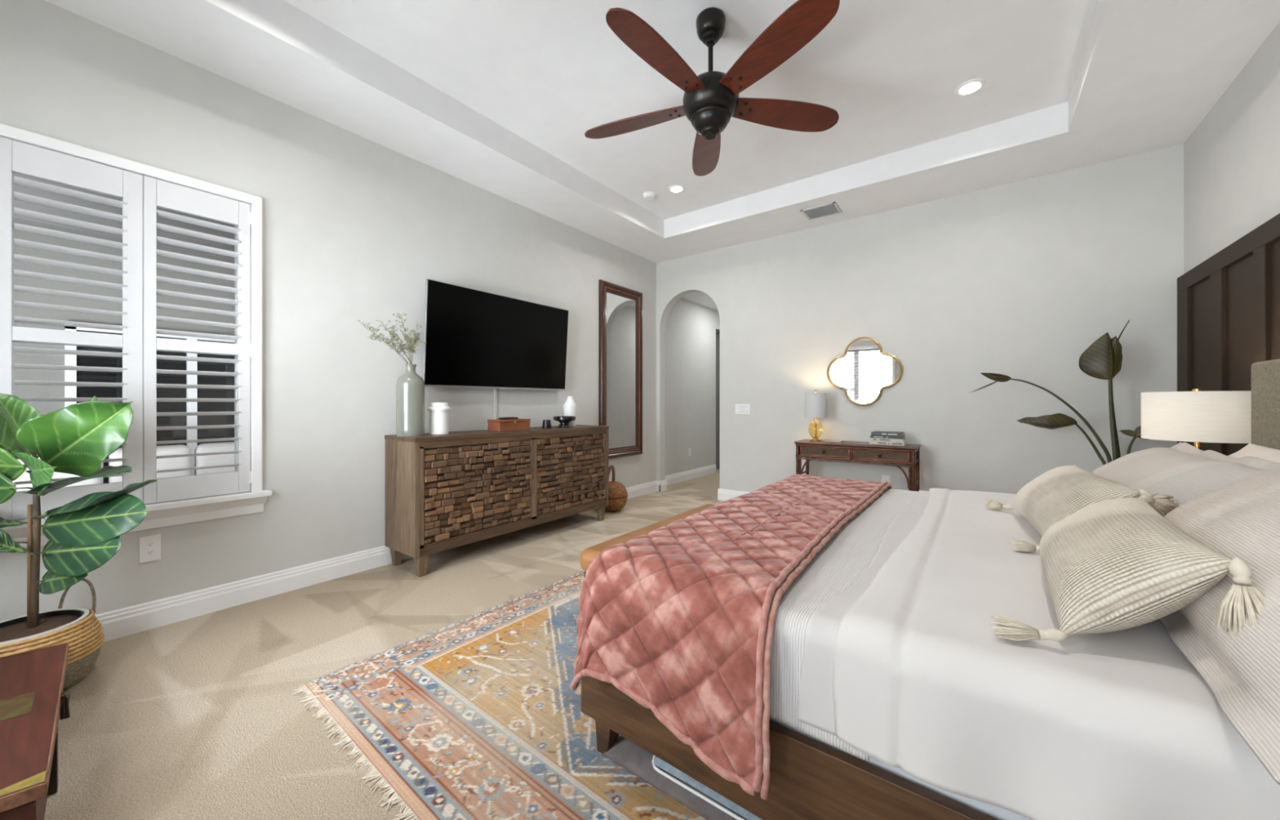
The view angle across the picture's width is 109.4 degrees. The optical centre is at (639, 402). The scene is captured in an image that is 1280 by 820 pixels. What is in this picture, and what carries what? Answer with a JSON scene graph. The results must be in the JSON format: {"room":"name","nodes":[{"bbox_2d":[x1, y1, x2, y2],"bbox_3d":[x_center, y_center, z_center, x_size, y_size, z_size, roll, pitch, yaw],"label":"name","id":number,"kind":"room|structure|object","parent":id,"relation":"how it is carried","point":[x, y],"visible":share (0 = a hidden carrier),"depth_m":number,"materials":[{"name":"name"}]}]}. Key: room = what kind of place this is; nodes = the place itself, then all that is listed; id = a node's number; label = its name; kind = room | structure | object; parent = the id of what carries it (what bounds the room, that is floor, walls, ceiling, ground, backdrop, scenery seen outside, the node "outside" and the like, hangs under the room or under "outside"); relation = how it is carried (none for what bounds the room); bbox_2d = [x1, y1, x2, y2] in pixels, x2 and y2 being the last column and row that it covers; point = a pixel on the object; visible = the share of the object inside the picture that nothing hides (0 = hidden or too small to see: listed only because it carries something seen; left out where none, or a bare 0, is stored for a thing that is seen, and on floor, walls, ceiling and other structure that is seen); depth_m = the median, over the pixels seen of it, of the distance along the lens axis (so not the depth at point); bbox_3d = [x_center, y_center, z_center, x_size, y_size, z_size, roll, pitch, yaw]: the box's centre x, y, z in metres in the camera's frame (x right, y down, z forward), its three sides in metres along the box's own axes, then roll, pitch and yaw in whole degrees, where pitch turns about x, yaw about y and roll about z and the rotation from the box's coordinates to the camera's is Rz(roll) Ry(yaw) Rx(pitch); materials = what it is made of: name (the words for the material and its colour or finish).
{"room":"bedroom","nodes":[
{"label":"bedroom","id":0,"kind":"room"},
{"bbox_2d":[12,227,234,413],"bbox_3d":[-4.715,-0.210,4.179,0.200,3.020,4.200,0,0,37],"label":"wall","id":1,"kind":"structure","parent":0,"point":[18,374],"depth_m":3.85,"materials":[{"name":"paint"}]},
{"bbox_2d":[64,325,234,483],"bbox_3d":[-4.346,0.250,4.452,0.060,1.860,1.620,0,0,37],"label":"window","id":2,"kind":"structure","parent":1,"relation":"in","point":[69,359],"depth_m":4.34,"materials":[{"name":"clear glass"}]},
{"bbox_2d":[0,0,656,621],"bbox_3d":[-1.601,-0.525,3.824,0.200,3.410,5.780,0,0,37],"label":"wall","id":3,"kind":"structure","parent":0,"point":[354,227],"depth_m":2.96,"materials":[{"name":"paint"}]},
{"bbox_2d":[0,123,272,547],"bbox_3d":[-2.620,-0.286,2.369,0.225,1.892,1.060,0,0,37],"label":"window","id":4,"kind":"structure","parent":3,"relation":"in","point":[160,514],"depth_m":2.57,"materials":[{"name":"white wood"}]},
{"bbox_2d":[0,136,142,519],"bbox_3d":[-2.712,-0.325,2.169,0.062,1.698,0.446,0,0,37],"label":"plantation shutter","id":5,"kind":"object","parent":4,"relation":"attached to","point":[15,157],"visible":0.69,"depth_m":2.16,"materials":[{"name":"white wood"}]},
{"bbox_2d":[12,172,234,263],"bbox_3d":[-3.956,-1.405,3.607,0.300,0.330,4.200,0,0,37],"label":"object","id":6,"kind":"structure","parent":5,"relation":"attached to","point":[21,220],"depth_m":3.34,"materials":[{"name":"white wood"}]},
{"bbox_2d":[142,175,251,503],"bbox_3d":[-2.446,-0.325,2.521,0.062,1.698,0.433,0,0,37],"label":"plantation shutter","id":7,"kind":"object","parent":4,"relation":"attached to","point":[156,193],"visible":0.98,"depth_m":2.49,"materials":[{"name":"white wood"}]},
{"bbox_2d":[138,533,160,563],"bbox_3d":[-2.565,0.762,2.371,0.009,0.135,0.078,0,0,37],"label":"wall outlet","id":8,"kind":"object","parent":3,"relation":"attached to","point":[149,546],"visible":1,"depth_m":2.37,"materials":[{"name":"white plastic"}]},
{"bbox_2d":[145,549,155,555],"bbox_3d":[-2.564,0.783,2.370,0.004,0.025,0.034,0,0,37],"label":"socket","id":9,"kind":"object","parent":8,"relation":"attached to","point":[148,552],"depth_m":2.37,"materials":[{"name":"white plastic"}]},
{"bbox_2d":[145,541,155,546],"bbox_3d":[-2.564,0.741,2.370,0.004,0.025,0.034,0,0,37],"label":"socket","id":10,"kind":"object","parent":8,"relation":"attached to","point":[148,544],"depth_m":2.37,"materials":[{"name":"white plastic"}]},
{"bbox_2d":[95,463,715,641],"bbox_3d":[-0.900,1.111,4.623,0.198,0.138,7.500,0,0,37],"label":"baseboard","id":11,"kind":"structure","parent":3,"relation":"attached to","point":[124,621],"depth_m":2.69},
{"bbox_2d":[422,278,568,390],"bbox_3d":[-1.217,-0.530,4.052,0.132,0.826,1.478,0,0,37],"label":"television","id":12,"kind":"object","parent":3,"relation":"attached to","point":[474,338],"visible":0.91,"depth_m":3.90,"materials":[{"name":"black metal"}]},
{"bbox_2d":[493,388,497,418],"bbox_3d":[-1.293,-0.005,4.057,0.012,0.470,0.028,0,0,37],"label":"cable cover","id":13,"kind":"object","parent":3,"relation":"attached to","point":[495,389],"visible":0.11,"depth_m":4.05,"materials":[{"name":"paint"}]},
{"bbox_2d":[598,279,642,458],"bbox_3d":[-0.213,-0.373,5.455,0.050,2.050,0.787,0,0,37],"label":"wall mirror","id":14,"kind":"object","parent":3,"relation":"attached to","point":[620,308],"visible":0.88,"depth_m":5.44,"materials":[{"name":"brown wood"}]},
{"bbox_2d":[44,468,723,819],"bbox_3d":[1.237,1.180,3.826,4.970,0.001,8.800,0,0,37],"label":"floor","id":15,"kind":"structure","parent":0,"point":[196,717],"depth_m":1.90,"materials":[{"name":"beige carpet"}]},
{"bbox_2d":[0,642,70,819],"bbox_3d":[-2.050,1.062,1.311,1.091,0.232,0.499,0,0,40],"label":"wooden chest","id":16,"kind":"object","parent":15,"relation":"on","point":[33,699],"visible":1,"depth_m":1.35,"materials":[{"name":"brown wood"}]},
{"bbox_2d":[0,577,104,690],"bbox_3d":[-2.514,0.984,1.857,0.411,0.388,0.411,0,0,-44],"label":"woven basket","id":17,"kind":"object","parent":15,"relation":"on","point":[85,637],"visible":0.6,"depth_m":1.87,"materials":[{"name":"wicker"}]},
{"bbox_2d":[0,392,156,644],"bbox_3d":[-2.458,0.560,1.879,0.864,1.209,0.350,0,0,-10],"label":"fig tree","id":18,"kind":"object","parent":17,"relation":"in","point":[83,533],"visible":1,"depth_m":1.86,"materials":[{"name":"green plant"}]},
{"bbox_2d":[384,424,608,577],"bbox_3d":[-1.080,0.708,3.935,0.451,0.945,1.974,0,0,37],"label":"sideboard","id":19,"kind":"object","parent":15,"relation":"on","point":[453,489],"visible":1,"depth_m":3.46,"materials":[{"name":"brown wood"}]},
{"bbox_2d":[395,364,425,436],"bbox_3d":[-1.628,-0.018,3.215,0.182,0.507,0.182,0,0,37],"label":"vase","id":20,"kind":"object","parent":19,"relation":"on","point":[410,386],"visible":0.99,"depth_m":3.14,"materials":[{"name":"ceramic"}]},
{"bbox_2d":[357,320,408,364],"bbox_3d":[-1.699,-0.370,3.040,0.095,0.316,0.383,0,0,23],"label":"stem","id":21,"kind":"object","parent":20,"relation":"in","point":[370,327],"visible":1,"depth_m":3.02,"materials":[{"name":"green plant"}]},
{"bbox_2d":[368,330,408,363],"bbox_3d":[-1.718,-0.344,3.105,0.108,0.266,0.286,0,0,30],"label":"stem","id":22,"kind":"object","parent":20,"relation":"in","point":[371,336],"visible":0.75,"depth_m":3.08,"materials":[{"name":"green plant"}]},
{"bbox_2d":[376,319,411,363],"bbox_3d":[-1.699,-0.389,3.140,0.082,0.355,0.222,0,0,28],"label":"stem","id":23,"kind":"object","parent":20,"relation":"in","point":[384,326],"visible":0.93,"depth_m":3.12,"materials":[{"name":"green plant"}]},
{"bbox_2d":[389,328,411,364],"bbox_3d":[-1.695,-0.369,3.200,0.153,0.315,0.086,0,0,-9],"label":"stem","id":24,"kind":"object","parent":20,"relation":"in","point":[394,333],"visible":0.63,"depth_m":3.19,"materials":[{"name":"green plant"}]},
{"bbox_2d":[391,312,413,359],"bbox_3d":[-1.667,-0.422,3.183,0.139,0.421,0.105,0,0,29],"label":"stem","id":25,"kind":"object","parent":20,"relation":"in","point":[397,313],"visible":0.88,"depth_m":3.18,"materials":[{"name":"green plant"}]},
{"bbox_2d":[399,328,416,362],"bbox_3d":[-1.611,-0.358,3.154,0.095,0.293,0.160,0,0,-18],"label":"stem","id":26,"kind":"object","parent":20,"relation":"in","point":[406,337],"visible":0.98,"depth_m":3.14,"materials":[{"name":"green plant"}]},
{"bbox_2d":[406,320,422,364],"bbox_3d":[-1.604,-0.394,3.219,0.115,0.365,0.084,0,0,17],"label":"stem","id":27,"kind":"object","parent":20,"relation":"in","point":[413,330],"visible":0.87,"depth_m":3.21,"materials":[{"name":"green plant"}]},
{"bbox_2d":[406,333,426,364],"bbox_3d":[-1.581,-0.349,3.205,0.139,0.274,0.070,0,0,2],"label":"stem","id":28,"kind":"object","parent":20,"relation":"in","point":[415,341],"visible":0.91,"depth_m":3.20,"materials":[{"name":"green plant"}]},
{"bbox_2d":[426,402,450,434],"bbox_3d":[-1.504,0.117,3.387,0.162,0.237,0.162,0,0,37],"label":"lidded canister","id":29,"kind":"object","parent":19,"relation":"on","point":[438,411],"visible":0.99,"depth_m":3.33,"materials":[{"name":"white ceramic"}]},
{"bbox_2d":[487,417,530,431],"bbox_3d":[-1.121,0.188,3.885,0.177,0.094,0.317,0,0,37],"label":"wooden box","id":30,"kind":"object","parent":19,"relation":"on","point":[494,424],"visible":0.96,"depth_m":3.80,"materials":[{"name":"brown wood"}]},
{"bbox_2d":[498,417,518,419],"bbox_3d":[-1.127,0.132,3.880,0.060,0.018,0.160,0,0,37],"label":"remote control","id":31,"kind":"object","parent":30,"relation":"on","point":[500,418],"visible":0.99,"depth_m":3.83,"materials":[{"name":"black plastic"}]},
{"bbox_2d":[542,419,551,428],"bbox_3d":[-0.855,0.196,4.150,0.086,0.078,0.086,0,0,37],"label":"cup","id":32,"kind":"object","parent":19,"relation":"on","point":[546,424],"visible":1,"depth_m":4.12,"materials":[{"name":"black ceramic"}]},
{"bbox_2d":[553,415,575,427],"bbox_3d":[-0.724,0.182,4.340,0.214,0.105,0.214,0,0,37],"label":"pedestal bowl","id":33,"kind":"object","parent":19,"relation":"on","point":[564,420],"visible":1,"depth_m":4.28,"materials":[{"name":"black ceramic"}]},
{"bbox_2d":[563,395,576,426],"bbox_3d":[-0.700,0.085,4.522,0.136,0.300,0.129,0,0,37],"label":"vase","id":34,"kind":"object","parent":19,"relation":"on","point":[569,406],"visible":0.77,"depth_m":4.48,"materials":[{"name":"white ceramic"}]},
{"bbox_2d":[291,569,706,819],"bbox_3d":[0.509,1.175,2.327,2.463,0.008,3.164,0,0,38],"label":"area rug","id":35,"kind":"object","parent":15,"relation":"on","point":[477,716],"visible":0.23,"depth_m":1.64,"materials":[{"name":"fabric"}]},
{"bbox_2d":[579,503,714,577],"bbox_3d":[0.243,0.938,2.585,0.413,0.466,1.298,0,0,37],"label":"bench","id":36,"kind":"object","parent":35,"relation":"on","point":[588,554],"visible":0.14,"depth_m":2.38,"materials":[{"name":"orange wood"}]},
{"bbox_2d":[602,734,762,819],"bbox_3d":[0.618,1.126,1.404,1.302,0.089,0.746,0,0,37],"label":"storage bin","id":37,"kind":"object","parent":35,"relation":"on","point":[703,800],"visible":0.2,"depth_m":1.35,"materials":[{"name":"grey fabric"}]},
{"bbox_2d":[581,358,1279,819],"bbox_3d":[1.265,0.494,1.676,2.147,1.353,2.400,0,0,37],"label":"bed","id":38,"kind":"object","parent":35,"relation":"on","point":[811,779],"visible":0.23,"depth_m":1.10,"materials":[{"name":"wood"}]},
{"bbox_2d":[762,712,1030,819],"bbox_3d":[1.248,0.714,1.702,1.985,0.338,1.950,0,0,37],"label":"mattress","id":39,"kind":"object","parent":38,"relation":"on","point":[998,812],"visible":0.02,"depth_m":0.94,"materials":[{"name":"fabric"}]},
{"bbox_2d":[762,488,918,761],"bbox_3d":[0.846,0.646,1.999,0.666,0.265,2.062,0,0,37],"label":"coverlet","id":40,"kind":"object","parent":39,"relation":"on","point":[843,558],"visible":0.25,"depth_m":1.26,"materials":[{"name":"fabric"}]},
{"bbox_2d":[569,474,892,799],"bbox_3d":[0.649,0.682,2.123,0.750,0.438,2.256,0,0,37],"label":"quilted throw","id":41,"kind":"object","parent":40,"relation":"on","point":[674,616],"visible":1,"depth_m":1.29,"materials":[{"name":"pink fabric"}]},
{"bbox_2d":[797,489,928,735],"bbox_3d":[1.099,0.630,1.810,0.267,0.253,2.073,0,0,37],"label":"sheet","id":42,"kind":"object","parent":39,"relation":"on","point":[815,700],"visible":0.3,"depth_m":1.06,"materials":[{"name":"white fabric"}]},
{"bbox_2d":[832,488,1279,819],"bbox_3d":[1.542,0.621,1.474,1.222,0.296,2.129,0,0,37],"label":"sheet","id":43,"kind":"object","parent":39,"relation":"on","point":[1121,724],"visible":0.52,"depth_m":0.86,"materials":[{"name":"white fabric"}]},
{"bbox_2d":[986,464,1176,551],"bbox_3d":[1.542,0.359,1.666,0.362,0.234,0.774,0,0,32],"label":"lumbar cushion","id":44,"kind":"object","parent":43,"relation":"on","point":[1057,493],"visible":0.7,"depth_m":1.50,"materials":[{"name":"fabric"}]},
{"bbox_2d":[991,493,1266,641],"bbox_3d":[1.126,0.359,1.087,0.380,0.234,0.790,0,0,43],"label":"lumbar cushion","id":45,"kind":"object","parent":43,"relation":"on","point":[1112,564],"visible":0.99,"depth_m":0.88,"materials":[{"name":"fabric"}]},
{"bbox_2d":[1090,441,1279,506],"bbox_3d":[1.908,0.325,1.693,0.421,0.338,0.932,0,0,37],"label":"pillow sham","id":46,"kind":"object","parent":43,"relation":"on","point":[1184,471],"visible":0.47,"depth_m":1.48,"materials":[{"name":"white fabric"}]},
{"bbox_2d":[1159,470,1279,783],"bbox_3d":[1.270,0.297,0.846,0.437,0.370,1.008,0,0,37],"label":"pillow sham","id":47,"kind":"object","parent":43,"relation":"on","point":[1241,518],"visible":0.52,"depth_m":0.78,"materials":[{"name":"beige fabric"}]},
{"bbox_2d":[1228,443,1279,462],"bbox_3d":[2.169,0.350,1.583,0.284,0.369,0.853,0,0,37],"label":"bed pillow","id":48,"kind":"object","parent":43,"relation":"on","point":[1250,450],"visible":0.1,"depth_m":1.65,"materials":[{"name":"beige fabric"}]},
{"bbox_2d":[604,464,627,511],"bbox_3d":[-0.300,0.927,4.953,0.335,0.502,0.335,0,0,-40],"label":"basket","id":49,"kind":"object","parent":15,"relation":"on","point":[618,495],"visible":0.74,"depth_m":4.84,"materials":[{"name":"wicker"}]},
{"bbox_2d":[794,439,920,491],"bbox_3d":[2.068,0.782,4.356,1.054,0.795,0.382,0,0,37],"label":"console table","id":50,"kind":"object","parent":15,"relation":"on","point":[908,455],"visible":0.82,"depth_m":4.18,"materials":[{"name":"wood"}]},
{"bbox_2d":[804,390,826,440],"bbox_3d":[1.779,0.128,4.588,0.214,0.515,0.214,0,0,37],"label":"table lamp","id":51,"kind":"object","parent":50,"relation":"on","point":[815,403],"visible":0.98,"depth_m":4.52,"materials":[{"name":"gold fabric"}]},
{"bbox_2d":[822,440,844,442],"bbox_3d":[1.924,0.380,4.485,0.165,0.008,0.180,0,0,37],"label":"magazine","id":52,"kind":"object","parent":50,"relation":"on","point":[832,441],"visible":1,"depth_m":4.43,"materials":[{"name":"white paper"}]},
{"bbox_2d":[869,440,906,445],"bbox_3d":[2.311,0.370,4.218,0.285,0.029,0.201,0,0,37],"label":"book","id":53,"kind":"object","parent":50,"relation":"on","point":[900,443],"visible":0.88,"depth_m":4.14,"materials":[{"name":"white paper"}]},
{"bbox_2d":[870,437,906,441],"bbox_3d":[2.311,0.341,4.221,0.270,0.027,0.196,0,0,37],"label":"book","id":54,"kind":"object","parent":53,"relation":"on","point":[871,438],"visible":0.89,"depth_m":4.14,"materials":[{"name":"white paper"}]},
{"bbox_2d":[870,435,905,439],"bbox_3d":[2.311,0.315,4.224,0.263,0.021,0.191,0,0,37],"label":"book","id":55,"kind":"object","parent":54,"relation":"on","point":[871,436],"visible":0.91,"depth_m":4.15,"materials":[{"name":"paper"}]},
{"bbox_2d":[871,431,904,435],"bbox_3d":[2.314,0.287,4.226,0.250,0.031,0.186,0,0,37],"label":"book","id":56,"kind":"object","parent":55,"relation":"on","point":[873,433],"visible":1,"depth_m":4.16,"materials":[{"name":"grey paper"}]},
{"bbox_2d":[970,320,1147,465],"bbox_3d":[3.057,0.297,3.310,1.014,1.766,0.310,0,0,20],"label":"potted plant","id":57,"kind":"object","parent":15,"relation":"on","point":[1103,359],"visible":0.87,"depth_m":3.24,"materials":[{"name":"green plant"}]},
{"bbox_3d":[2.891,0.867,2.404,0.515,0.625,0.500,0,0,37],"label":"nightstand","id":58,"kind":"object","parent":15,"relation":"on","visible":0},
{"bbox_2d":[1141,388,1251,449],"bbox_3d":[2.922,0.241,2.374,0.396,0.628,0.396,0,0,37],"label":"bedside lamp","id":59,"kind":"object","parent":58,"relation":"on","point":[1197,415],"visible":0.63,"depth_m":2.25,"materials":[{"name":"white fabric"}]},
{"bbox_2d":[44,0,1279,262],"bbox_3d":[0.396,-2.035,2.444,4.650,0.330,5.580,0,0,37],"label":"ceiling","id":60,"kind":"structure","parent":0,"point":[501,98],"depth_m":2.87,"materials":[{"name":"paint"}]},
{"bbox_2d":[642,191,656,199],"bbox_3d":[0.095,-2.061,4.529,0.136,0.038,0.136,0,0,37],"label":"smoke detector","id":61,"kind":"object","parent":60,"relation":"attached to","point":[646,195],"visible":1,"depth_m":4.49,"materials":[{"name":"white plastic"}]},
{"bbox_2d":[668,184,684,192],"bbox_3d":[0.356,-2.075,4.402,0.164,0.010,0.164,0,0,37],"label":"recessed light","id":62,"kind":"object","parent":60,"relation":"in","point":[676,188],"visible":1,"depth_m":4.39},
{"bbox_2d":[584,0,839,176],"bbox_3d":[0.338,-1.760,2.422,1.472,0.639,1.443,0,0,37],"label":"ceiling fan","id":63,"kind":"object","parent":60,"relation":"hanging from","point":[711,99],"visible":1,"depth_m":2.33,"materials":[{"name":"brown wood"}]},
{"bbox_2d":[800,201,842,220],"bbox_3d":[1.768,-1.861,4.415,0.320,0.018,0.280,0,0,37],"label":"ceiling vent","id":64,"kind":"object","parent":60,"relation":"in","point":[831,208],"visible":1,"depth_m":4.40,"materials":[{"name":"metal"}]},
{"bbox_2d":[955,78,985,96],"bbox_3d":[2.176,-2.075,2.987,0.164,0.010,0.164,0,0,37],"label":"recessed light","id":65,"kind":"object","parent":60,"relation":"in","point":[971,86],"visible":1,"depth_m":2.98,"materials":[{"name":"white plastic"}]},
{"bbox_2d":[665,297,719,475],"bbox_3d":[1.050,-0.195,7.542,0.200,2.750,3.090,0,0,37],"label":"wall","id":66,"kind":"structure","parent":0,"point":[691,327],"depth_m":7.01,"materials":[{"name":"paint"}]},
{"bbox_2d":[688,448,691,455],"bbox_3d":[0.769,0.760,6.996,0.009,0.118,0.072,0,0,37],"label":"wall outlet","id":67,"kind":"object","parent":66,"relation":"attached to","point":[689,449],"visible":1,"depth_m":6.99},
{"bbox_2d":[715,331,719,469],"bbox_3d":[1.396,-0.040,8.101,0.040,2.440,0.780,0,0,37],"label":"door","id":68,"kind":"structure","parent":66,"relation":"in","point":[717,334],"depth_m":8.06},
{"bbox_2d":[680,291,718,311],"bbox_3d":[1.697,-1.645,7.179,1.670,0.150,3.290,0,0,37],"label":"ceiling","id":69,"kind":"structure","parent":0,"point":[700,298],"depth_m":6.87,"materials":[{"name":"paint"}]},
{"bbox_2d":[656,143,1183,493],"bbox_3d":[2.114,-0.525,4.724,5.050,3.410,0.130,0,0,37],"label":"wall","id":70,"kind":"structure","parent":0,"point":[1019,279],"depth_m":4.05,"materials":[{"name":"paint"}]},
{"bbox_2d":[717,488,749,500],"bbox_3d":[2.437,1.111,4.388,3.728,0.138,0.018,0,0,37],"label":"baseboard","id":71,"kind":"structure","parent":70,"relation":"attached to","point":[722,494],"depth_m":5.43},
{"bbox_2d":[735,404,750,413],"bbox_3d":[1.205,0.075,5.321,0.185,0.118,0.010,0,0,37],"label":"light switch","id":72,"kind":"object","parent":70,"relation":"attached to","point":[740,408],"visible":1,"depth_m":5.32,"materials":[{"name":"white plastic"}]},
{"bbox_2d":[826,337,902,405],"bbox_3d":[2.233,-0.312,4.534,0.691,0.691,0.028,0,0,37],"label":"mirror","id":73,"kind":"object","parent":70,"relation":"attached to","point":[864,370],"visible":1,"depth_m":4.53,"materials":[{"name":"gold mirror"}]},
{"bbox_2d":[881,474,889,483],"bbox_3d":[2.400,0.766,4.422,0.072,0.118,0.009,0,0,37],"label":"wall outlet","id":74,"kind":"object","parent":70,"relation":"attached to","point":[886,477],"visible":0.45,"depth_m":4.42,"materials":[{"name":"white plastic"}]},
{"bbox_2d":[1183,22,1279,273],"bbox_3d":[2.272,-0.525,0.905,0.200,3.410,5.780,0,0,37],"label":"wall","id":75,"kind":"structure","parent":0,"point":[1232,157],"depth_m":2.61,"materials":[{"name":"paint"}]},
{"bbox_2d":[1177,213,1279,455],"bbox_3d":[2.239,0.069,1.055,0.034,1.947,5.579,0,0,37],"label":"trim","id":76,"kind":"structure","parent":75,"relation":"attached to","point":[1228,304],"depth_m":2.62,"materials":[{"name":"paint"}]},
{"bbox_3d":[-3.542,1.350,3.658,2.700,0.100,4.820,0,0,37],"label":"floor","id":77,"kind":"structure","parent":0,"visible":0},
{"bbox_2d":[12,441,234,491],"bbox_3d":[-3.726,0.830,3.497,1.000,0.940,1.500,0,0,37],"label":"sofa","id":78,"kind":"object","parent":77,"relation":"on","point":[220,459],"visible":0.09,"depth_m":3.80,"materials":[{"name":"white fabric"}]},
{"bbox_2d":[12,452,103,491],"bbox_3d":[-4.326,0.560,3.348,0.180,0.400,0.460,0,0,37],"label":"cushion","id":79,"kind":"object","parent":78,"relation":"on","point":[25,476],"depth_m":3.31,"materials":[{"name":"white fabric"}]},
{"bbox_2d":[108,444,191,482],"bbox_3d":[-4.032,0.560,3.739,0.180,0.400,0.460,0,0,37],"label":"cushion","id":80,"kind":"object","parent":78,"relation":"on","point":[184,461],"depth_m":3.76,"materials":[{"name":"white fabric"}]},
{"bbox_2d":[195,441,234,475],"bbox_3d":[-3.737,0.560,4.130,0.180,0.400,0.460,0,0,37],"label":"cushion","id":81,"kind":"object","parent":78,"relation":"on","point":[220,459],"depth_m":3.98,"materials":[{"name":"white fabric"}]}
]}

